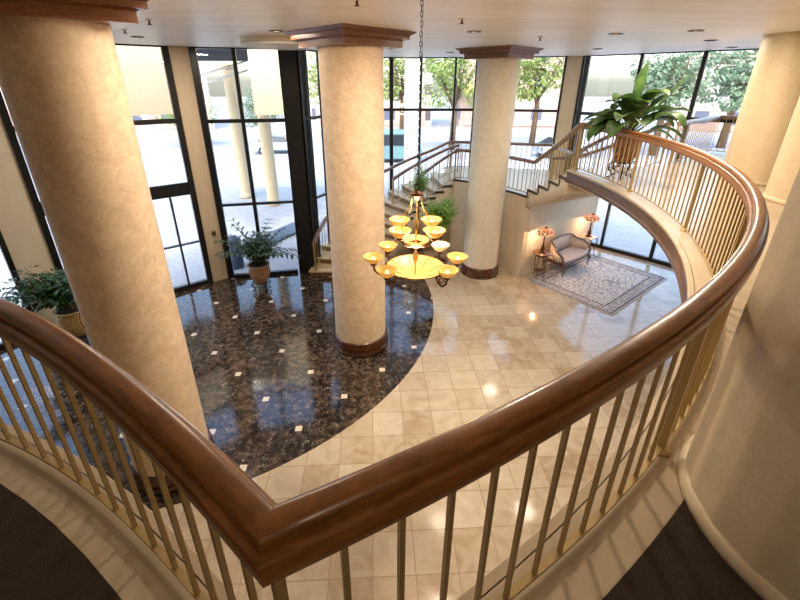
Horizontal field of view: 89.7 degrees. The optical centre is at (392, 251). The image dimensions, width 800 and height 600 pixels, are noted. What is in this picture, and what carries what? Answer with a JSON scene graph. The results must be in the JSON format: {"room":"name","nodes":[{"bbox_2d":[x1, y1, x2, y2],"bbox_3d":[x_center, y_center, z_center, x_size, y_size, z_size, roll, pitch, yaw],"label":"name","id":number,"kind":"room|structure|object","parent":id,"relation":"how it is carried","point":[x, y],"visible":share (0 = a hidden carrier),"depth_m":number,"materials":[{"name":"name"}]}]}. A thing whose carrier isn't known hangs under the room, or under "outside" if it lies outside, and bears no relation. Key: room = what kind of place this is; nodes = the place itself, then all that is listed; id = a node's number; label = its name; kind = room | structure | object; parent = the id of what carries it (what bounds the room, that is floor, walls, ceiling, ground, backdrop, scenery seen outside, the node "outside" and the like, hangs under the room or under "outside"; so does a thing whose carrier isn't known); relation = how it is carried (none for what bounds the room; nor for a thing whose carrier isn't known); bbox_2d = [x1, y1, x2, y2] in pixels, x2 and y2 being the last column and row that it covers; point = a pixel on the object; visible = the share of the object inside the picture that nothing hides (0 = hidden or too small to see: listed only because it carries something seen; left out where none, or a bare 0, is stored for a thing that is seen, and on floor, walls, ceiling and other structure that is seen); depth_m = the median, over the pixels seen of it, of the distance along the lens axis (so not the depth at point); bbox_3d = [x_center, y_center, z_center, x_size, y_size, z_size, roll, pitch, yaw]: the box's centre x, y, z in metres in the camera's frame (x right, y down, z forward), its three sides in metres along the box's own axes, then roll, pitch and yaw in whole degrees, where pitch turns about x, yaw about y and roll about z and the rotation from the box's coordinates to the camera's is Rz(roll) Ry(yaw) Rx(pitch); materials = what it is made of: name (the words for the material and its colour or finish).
{"room":"hotel lobby","nodes":[
{"label":"hotel lobby","id":0,"kind":"room"},
{"bbox_2d":[0,115,57,325],"bbox_3d":[-7.948,-1.058,8.349,0.250,6.050,0.648,17,28,35],"label":"wall","id":1,"kind":"structure","parent":0,"point":[21,230],"depth_m":8.46,"materials":[{"name":"beige paint"}]},
{"bbox_2d":[0,230,33,349],"bbox_3d":[-8.825,-0.468,6.951,0.121,6.050,2.832,14,27,30],"label":"window","id":2,"kind":"structure","parent":1,"relation":"in","point":[5,252],"depth_m":8.46,"materials":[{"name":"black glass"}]},
{"bbox_2d":[566,182,639,224],"bbox_3d":[1.175,0.209,4.425,21.450,0.270,14.289,0,23,0],"label":"trim","id":3,"kind":"structure","parent":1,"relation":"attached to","point":[566,182],"depth_m":7.70,"materials":[{"name":"brown wood"}]},
{"bbox_2d":[565,172,686,302],"bbox_3d":[-0.306,0.569,3.548,13.359,0.230,4.320,-16,28,-33],"label":"trim","id":4,"kind":"structure","parent":3,"relation":"attached to","point":[640,216],"depth_m":6.06,"materials":[{"name":"brown wood"}]},
{"bbox_2d":[168,46,227,281],"bbox_3d":[-5.043,-2.004,10.586,0.444,6.050,0.250,-16,28,-33],"label":"wall pier","id":5,"kind":"object","parent":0,"point":[179,56],"visible":0.71,"depth_m":10.28,"materials":[{"name":"beige paint"}]},
{"bbox_2d":[0,44,212,299],"bbox_3d":[-6.400,-1.521,9.443,3.214,6.050,0.121,-17,29,-35],"label":"window","id":6,"kind":"structure","parent":5,"relation":"attached to","point":[182,188],"depth_m":9.68,"materials":[{"name":"black metal"}]},
{"bbox_2d":[188,47,301,278],"bbox_3d":[-3.765,-2.095,10.801,2.091,6.050,0.121,-4,23,-10],"label":"window","id":7,"kind":"structure","parent":5,"relation":"attached to","point":[205,121],"depth_m":10.43,"materials":[{"name":"black metal"}]},
{"bbox_2d":[0,246,680,599],"bbox_3d":[1.200,2.696,7.491,21.840,0.200,18.341,0,23,0],"label":"floor","id":8,"kind":"structure","parent":0,"point":[298,415],"depth_m":7.47,"materials":[{"name":"tile"}]},
{"bbox_2d":[0,265,88,341],"bbox_3d":[-6.968,1.229,8.235,1.778,1.929,1.756,3,23,8],"label":"potted ficus","id":9,"kind":"object","parent":8,"relation":"on","point":[56,290],"visible":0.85,"depth_m":8.02,"materials":[{"name":"plant"}]},
{"bbox_2d":[52,301,86,336],"bbox_3d":[-6.750,1.459,8.596,0.673,0.620,0.673,0,23,0],"label":"pot","id":10,"kind":"object","parent":9,"relation":"on","point":[70,320],"depth_m":8.35,"materials":[{"name":"beige wicker"}]},
{"bbox_2d":[0,0,214,495],"bbox_3d":[-3.280,0.391,4.920,1.542,6.048,1.542,21,31,41],"label":"column","id":11,"kind":"structure","parent":8,"relation":"on","point":[62,85],"depth_m":4.09,"materials":[{"name":"beige stone"}]},
{"bbox_2d":[214,218,300,291],"bbox_3d":[-3.573,0.079,10.914,2.438,1.960,2.079,0,23,0],"label":"potted palm","id":12,"kind":"object","parent":8,"relation":"on","point":[259,249],"visible":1,"depth_m":10.69,"materials":[{"name":"green plant"}]},
{"bbox_2d":[247,260,269,283],"bbox_3d":[-3.620,0.567,10.988,0.592,0.520,0.592,0,23,0],"label":"pot","id":13,"kind":"object","parent":12,"relation":"on","point":[259,273],"depth_m":10.82,"materials":[{"name":"wicker"}]},
{"bbox_2d":[280,50,313,273],"bbox_3d":[-2.545,-2.164,10.964,0.369,6.050,0.140,-5,23,-12],"label":"column","id":14,"kind":"structure","parent":8,"relation":"on","point":[288,57],"depth_m":10.71,"materials":[{"name":"black metal"}]},
{"bbox_2d":[283,23,416,357],"bbox_3d":[-0.690,-0.804,7.748,1.542,6.048,1.542,21,31,41],"label":"column","id":15,"kind":"structure","parent":8,"relation":"on","point":[350,56],"depth_m":6.98,"materials":[{"name":"beige stone"}]},
{"bbox_2d":[296,50,448,270],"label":"window","id":16,"kind":"structure","parent":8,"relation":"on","point":[301,58],"depth_m":11.25,"materials":[{"name":"black metal"}]},
{"bbox_2d":[406,163,431,254],"bbox_3d":[0.770,-1.116,12.169,0.826,3.181,0.898,0,23,0],"label":"potted tree","id":17,"kind":"object","parent":8,"relation":"on","point":[423,181],"visible":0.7,"depth_m":11.80,"materials":[{"name":"green plant"}]},
{"bbox_2d":[419,192,459,276],"bbox_3d":[1.352,-0.433,11.508,1.127,2.439,1.332,6,24,14],"label":"potted tree","id":18,"kind":"object","parent":8,"relation":"on","point":[444,211],"visible":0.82,"depth_m":11.03,"materials":[{"name":"green plant"}]},
{"bbox_2d":[309,167,594,276],"bbox_3d":[2.348,-1.397,12.438,8.807,3.490,5.550,6,24,13],"label":"staircase","id":19,"kind":"structure","parent":8,"relation":"on","point":[558,190],"depth_m":12.87,"materials":[{"name":"beige stone"}]},
{"bbox_2d":[392,143,459,203],"bbox_3d":[1.108,-2.624,13.665,2.387,1.965,0.272,-7,24,-17],"label":"stair railing","id":20,"kind":"object","parent":19,"relation":"on","point":[403,172],"visible":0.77,"depth_m":13.51,"materials":[{"name":"gold metal"}]},
{"bbox_2d":[417,148,462,205],"bbox_3d":[1.501,-2.391,12.874,1.442,1.779,0.237,-4,23,-10],"label":"stair railing","id":21,"kind":"object","parent":19,"relation":"on","point":[454,151],"visible":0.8,"depth_m":12.73,"materials":[{"name":"gold metal"}]},
{"bbox_2d":[454,123,581,192],"bbox_3d":[3.278,-2.585,10.830,0.776,2.090,4.571,-11,25,-23],"label":"stair railing","id":22,"kind":"object","parent":19,"relation":"on","point":[577,128],"visible":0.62,"depth_m":9.97,"materials":[{"name":"gold metal"}]},
{"bbox_2d":[550,123,634,178],"bbox_3d":[4.951,-2.329,10.224,0.186,2.090,2.307,-8,24,-19],"label":"stair railing","id":23,"kind":"object","parent":19,"relation":"on","point":[606,136],"visible":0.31,"depth_m":10.22,"materials":[{"name":"gold metal"}]},
{"bbox_2d":[455,45,543,279],"bbox_3d":[2.630,-2.186,11.018,1.542,6.048,1.542,21,31,41],"label":"column","id":24,"kind":"structure","parent":8,"relation":"on","point":[497,66],"depth_m":10.40,"materials":[{"name":"beige stone"}]},
{"bbox_2d":[525,253,666,315],"bbox_3d":[5.950,0.796,11.714,3.350,0.012,2.500,-17,28,-34],"label":"rug","id":25,"kind":"object","parent":8,"relation":"on","point":[607,286],"visible":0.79,"depth_m":11.55,"materials":[{"name":"grey fabric"}]},
{"bbox_2d":[533,249,551,278],"bbox_3d":[4.300,0.380,11.690,0.520,0.774,0.520,0,23,0],"label":"side table","id":26,"kind":"object","parent":25,"relation":"on","point":[547,254],"visible":0.94,"depth_m":11.59,"materials":[{"name":"brown wood"}]},
{"bbox_2d":[534,268,543,272],"bbox_3d":[4.300,0.544,11.759,0.290,0.015,0.290,0,23,0],"label":"shelf","id":27,"kind":"object","parent":26,"relation":"attached to","point":[540,270],"depth_m":11.74,"materials":[{"name":"brown wood"}]},
{"bbox_2d":[536,226,553,253],"bbox_3d":[4.300,-0.346,11.383,0.468,0.800,0.468,9,25,21],"label":"table lamp","id":28,"kind":"object","parent":26,"relation":"on","point":[543,231],"visible":1,"depth_m":11.23,"materials":[{"name":"pink glass"}]},
{"bbox_2d":[543,233,590,276],"bbox_3d":[5.364,0.039,12.271,1.600,0.963,0.721,-17,28,-34],"label":"settee","id":29,"kind":"object","parent":25,"relation":"on","point":[566,249],"visible":0.97,"depth_m":12.31,"materials":[{"name":"beige fabric"}]},
{"bbox_2d":[548,247,587,263],"bbox_3d":[5.387,0.091,12.260,1.425,0.080,0.608,-17,28,-34],"label":"seat cushion","id":30,"kind":"object","parent":29,"relation":"on","point":[571,255],"depth_m":12.17,"materials":[{"name":"fabric"}]},
{"bbox_2d":[579,233,597,257],"bbox_3d":[6.400,-0.201,13.236,0.451,0.643,0.451,-17,28,-34],"label":"side table","id":31,"kind":"object","parent":25,"relation":"on","point":[593,237],"visible":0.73,"depth_m":13.09,"materials":[{"name":"beige stone"}]},
{"bbox_2d":[584,213,599,236],"bbox_3d":[6.400,-0.867,12.954,0.468,0.800,0.468,9,25,21],"label":"table lamp","id":32,"kind":"object","parent":31,"relation":"on","point":[593,217],"visible":1,"depth_m":12.79,"materials":[{"name":"pink glass"}]},
{"bbox_2d":[0,152,783,599],"bbox_3d":[1.175,0.071,4.367,21.450,0.030,14.289,0,23,0],"label":"balcony ledge","id":33,"kind":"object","parent":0,"point":[596,563],"depth_m":1.79,"materials":[{"name":"beige paint"}]},
{"bbox_2d":[0,169,694,599],"bbox_3d":[-0.307,0.444,3.496,13.359,0.040,4.321,-16,28,-33],"label":"trim","id":34,"kind":"structure","parent":33,"relation":"attached to","point":[496,574],"depth_m":1.85,"materials":[{"name":"beige paint"}]},
{"bbox_2d":[0,484,762,599],"bbox_3d":[-2.950,1.878,0.035,13.100,0.012,4.803,0,23,0],"label":"floor","id":35,"kind":"structure","parent":33,"relation":"on","point":[38,561],"depth_m":1.56,"materials":[{"name":"brown carpet"}]},
{"bbox_2d":[0,122,769,599],"bbox_3d":[-0.181,-0.016,3.282,13.546,0.975,4.406,-16,28,-33],"label":"balcony railing","id":36,"kind":"object","parent":33,"relation":"on","point":[272,542],"visible":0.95,"depth_m":1.22,"materials":[{"name":"brown wood"}]},
{"bbox_2d":[581,61,691,179],"bbox_3d":[4.484,-2.463,7.644,1.872,2.088,1.905,0,23,0],"label":"plant","id":37,"kind":"object","parent":33,"relation":"on","point":[634,106],"visible":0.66,"depth_m":7.30,"materials":[{"name":"green plant"}]},
{"bbox_2d":[677,168,799,599],"bbox_3d":[1.860,0.036,1.199,1.120,2.500,1.120,0,23,0],"label":"column","id":38,"kind":"structure","parent":33,"relation":"on","point":[738,475],"depth_m":1.47,"materials":[{"name":"beige paint"}]},
{"bbox_2d":[718,31,799,185],"bbox_3d":[7.000,-2.537,7.287,1.140,2.500,1.140,0,23,0],"label":"column","id":39,"kind":"structure","parent":33,"relation":"on","point":[772,93],"depth_m":7.04,"materials":[{"name":"beige paint"}]},
{"bbox_2d":[762,96,799,205],"bbox_3d":[6.500,-1.933,5.859,1.040,2.500,1.040,0,23,0],"label":"column","id":40,"kind":"structure","parent":33,"relation":"on","point":[786,167],"depth_m":6.14,"materials":[{"name":"beige paint"}]},
{"bbox_2d":[112,0,799,56],"bbox_3d":[1.200,-3.084,5.049,21.900,0.250,18.401,0,23,0],"label":"ceiling","id":41,"kind":"structure","parent":0,"point":[566,27],"depth_m":5.44,"materials":[{"name":"paint"}]},
{"bbox_2d":[238,35,317,49],"bbox_3d":[-2.100,-4.037,7.793,1.680,0.130,1.680,0,23,0],"label":"drum","id":42,"kind":"object","parent":41,"relation":"attached to","point":[268,42],"visible":0.7,"depth_m":7.20,"materials":[{"name":"white paint"}]},
{"bbox_2d":[363,0,467,287],"bbox_3d":[0.270,-1.002,4.234,1.228,2.950,0.976,0,23,0],"label":"chandelier","id":43,"kind":"object","parent":41,"relation":"hanging from","point":[415,266],"visible":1,"depth_m":4.63,"materials":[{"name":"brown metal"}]},
{"bbox_2d":[449,188,530,276],"bbox_3d":[2.964,-0.703,12.556,0.345,2.120,2.853,-18,29,-36],"label":"wall","id":44,"kind":"structure","parent":0,"point":[515,220],"depth_m":11.95,"materials":[{"name":"beige paint"}]},
{"bbox_2d":[449,246,518,275],"bbox_3d":[2.917,0.236,12.902,0.236,0.120,2.785,-18,29,-36],"label":"baseboard","id":45,"kind":"structure","parent":44,"relation":"attached to","point":[450,247],"depth_m":12.39,"materials":[{"name":"brown wood"}]},
{"bbox_2d":[521,196,598,275],"bbox_3d":[5.340,-0.733,12.625,3.858,2.120,0.100,-17,28,-34],"label":"wall","id":46,"kind":"structure","parent":0,"point":[565,217],"depth_m":12.21,"materials":[{"name":"beige paint"}]},
{"bbox_2d":[548,56,582,171],"bbox_3d":[5.821,-3.457,14.024,0.505,6.050,0.300,3,23,7],"label":"wall","id":47,"kind":"structure","parent":0,"point":[574,63],"depth_m":13.23,"materials":[{"name":"beige paint"}]},
{"bbox_2d":[383,57,670,189],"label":"window","id":48,"kind":"structure","parent":47,"relation":"in","point":[391,109],"depth_m":13.81,"materials":[{"name":"black metal"}]},
{"bbox_2d":[514,56,567,169],"bbox_3d":[4.200,-3.549,14.242,2.789,6.050,0.121,6,24,13],"label":"window","id":49,"kind":"structure","parent":47,"relation":"in","point":[565,61],"depth_m":13.40,"materials":[{"name":"black metal"}]},
{"bbox_2d":[564,48,758,267],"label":"window","id":50,"kind":"structure","parent":47,"relation":"in","point":[578,112],"depth_m":11.53,"materials":[{"name":"black metal"}]},
{"label":"outside","id":51,"kind":"structure","parent":0,"visible":0},
{"bbox_2d":[0,97,731,341],"bbox_3d":[0.000,-18.245,57.428,240.000,0.100,220.000,0,23,0],"label":"ground","id":52,"kind":"structure","parent":51,"point":[623,232],"depth_m":20.91,"materials":[{"name":"grey concrete"}]},
{"bbox_2d":[0,61,214,136],"bbox_3d":[-34.000,-19.460,48.229,22.600,9.300,8.600,-9,25,-21],"label":"building","id":53,"kind":"structure","parent":52,"relation":"on","point":[154,127],"depth_m":47.98,"materials":[{"name":"white"}]},
{"bbox_2d":[228,235,243,269],"bbox_3d":[-5.000,0.004,12.758,0.480,1.060,0.480,0,23,0],"label":"litter bin","id":54,"kind":"object","parent":52,"relation":"on","point":[238,262],"visible":0.52,"depth_m":12.65,"materials":[{"name":"grey metal"}]},
{"bbox_2d":[220,62,251,198],"bbox_3d":[-7.500,-5.699,19.521,0.672,6.300,0.672,0,23,0],"label":"column","id":55,"kind":"structure","parent":52,"relation":"on","point":[229,82],"depth_m":19.27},
{"bbox_2d":[242,87,282,127],"bbox_3d":[-12.593,-13.231,38.787,4.369,5.192,4.684,0,23,0],"label":"street tree","id":56,"kind":"object","parent":52,"relation":"on","point":[249,104],"visible":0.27,"depth_m":38.10,"materials":[{"name":"green plant"}]},
{"bbox_2d":[257,115,280,205],"bbox_3d":[-5.750,-5.193,18.324,0.672,6.300,0.672,0,23,0],"label":"column","id":57,"kind":"structure","parent":52,"relation":"on","point":[265,131],"depth_m":18.52,"materials":[{"name":"beige paint"}]},
{"bbox_2d":[115,45,283,115],"bbox_3d":[-5.855,-6.112,13.756,9.500,2.550,8.314,-2,23,-5],"label":"entrance canopy","id":58,"kind":"object","parent":57,"relation":"attached to","point":[142,69],"visible":0.38,"depth_m":11.56,"materials":[{"name":"beige metal"}]},
{"bbox_2d":[256,222,295,243],"bbox_3d":[-4.250,-0.737,15.756,0.900,0.090,2.600,12,26,26],"label":"kerb","id":59,"kind":"object","parent":52,"relation":"on","point":[290,227],"visible":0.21,"depth_m":15.66,"materials":[{"name":"grey concrete"}]},
{"bbox_2d":[306,51,318,104],"bbox_3d":[-6.626,-16.215,41.061,6.223,8.913,6.067,0,23,0],"label":"street tree","id":60,"kind":"object","parent":52,"relation":"on","point":[312,80],"visible":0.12,"depth_m":39.99,"materials":[{"name":"green plant"}]},
{"bbox_2d":[306,51,432,127],"bbox_3d":[-3.000,-23.177,53.172,16.600,12.300,8.600,0,23,0],"label":"building","id":61,"kind":"structure","parent":52,"relation":"on","point":[314,107],"depth_m":50.81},
{"bbox_2d":[384,129,421,158],"bbox_3d":[-0.203,-7.840,29.798,4.625,2.196,1.950,-2,23,-4],"label":"van","id":62,"kind":"object","parent":52,"relation":"on","point":[398,134],"visible":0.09,"depth_m":28.92,"materials":[{"name":"teal paint"}]},
{"bbox_2d":[383,58,431,128],"bbox_3d":[1.037,-17.438,42.679,6.407,9.906,6.407,0,23,0],"label":"street tree","id":63,"kind":"object","parent":52,"relation":"on","point":[400,89],"visible":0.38,"depth_m":42.01,"materials":[{"name":"green plant"}]},
{"bbox_2d":[404,58,419,183],"bbox_3d":[0.950,-5.805,19.259,0.912,6.700,0.912,0,23,0],"label":"column","id":64,"kind":"structure","parent":52,"relation":"on","point":[412,68],"depth_m":18.68,"materials":[{"name":"white paint"}]},
{"bbox_2d":[456,57,564,127],"bbox_3d":[16.000,-21.796,53.756,14.600,9.300,8.600,2,23,5],"label":"building","id":65,"kind":"structure","parent":52,"relation":"on","point":[549,100],"depth_m":50.85,"materials":[{"name":"white"}]},
{"bbox_2d":[670,53,757,134],"bbox_3d":[44.000,-17.442,44.739,20.600,8.300,8.600,15,27,31],"label":"building","id":66,"kind":"structure","parent":52,"relation":"on","point":[700,110],"depth_m":45.76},
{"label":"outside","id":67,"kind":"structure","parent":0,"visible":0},
{"bbox_2d":[19,142,729,158],"bbox_3d":[-10.000,-8.957,35.297,120.000,0.020,9.000,0,23,0],"label":"road","id":68,"kind":"structure","parent":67,"point":[149,150],"depth_m":34.27,"materials":[{"name":"grey asphalt"}]},
{"bbox_2d":[153,92,218,126],"bbox_3d":[-18.796,-12.293,36.036,5.492,5.604,5.560,0,23,0],"label":"street tree","id":69,"kind":"object","parent":68,"relation":"on","point":[209,102],"visible":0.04,"depth_m":36.18,"materials":[{"name":"green plant"}]},
{"bbox_2d":[251,134,286,154],"bbox_3d":[-9.303,-8.988,33.439,4.425,1.475,1.850,-3,23,-7],"label":"car","id":70,"kind":"object","parent":68,"relation":"on","point":[279,140],"visible":0.26,"depth_m":32.62,"materials":[{"name":"silver metal"}]},
{"bbox_2d":[422,58,475,149],"bbox_3d":[5.250,-13.336,33.462,6.822,9.527,6.801,0,23,0],"label":"street tree","id":71,"kind":"object","parent":68,"relation":"on","point":[448,69],"visible":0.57,"depth_m":32.86,"materials":[{"name":"green plant"}]},
{"bbox_2d":[516,57,564,142],"bbox_3d":[13.441,-14.898,36.691,6.785,9.890,6.171,0,23,0],"label":"street tree","id":72,"kind":"object","parent":68,"relation":"on","point":[536,92],"visible":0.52,"depth_m":36.02,"materials":[{"name":"green plant"}]},
{"bbox_2d":[531,136,594,157],"bbox_3d":[13.498,-8.287,31.780,4.425,1.475,1.850,-4,23,-9],"label":"car","id":73,"kind":"object","parent":68,"relation":"on","point":[549,139],"visible":0.38,"depth_m":31.30,"materials":[{"name":"silver metal"}]},
{"bbox_2d":[629,51,744,155],"bbox_3d":[21.096,-12.246,30.894,6.840,9.518,7.154,4,23,10],"label":"street tree","id":74,"kind":"object","parent":68,"relation":"on","point":[674,67],"visible":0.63,"depth_m":28.98,"materials":[{"name":"green plant"}]},
{"bbox_2d":[684,50,758,147],"bbox_3d":[29.712,-13.854,34.248,7.526,9.870,8.005,0,23,0],"label":"street tree","id":75,"kind":"object","parent":68,"relation":"on","point":[736,96],"visible":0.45,"depth_m":33.77,"materials":[{"name":"green plant"}]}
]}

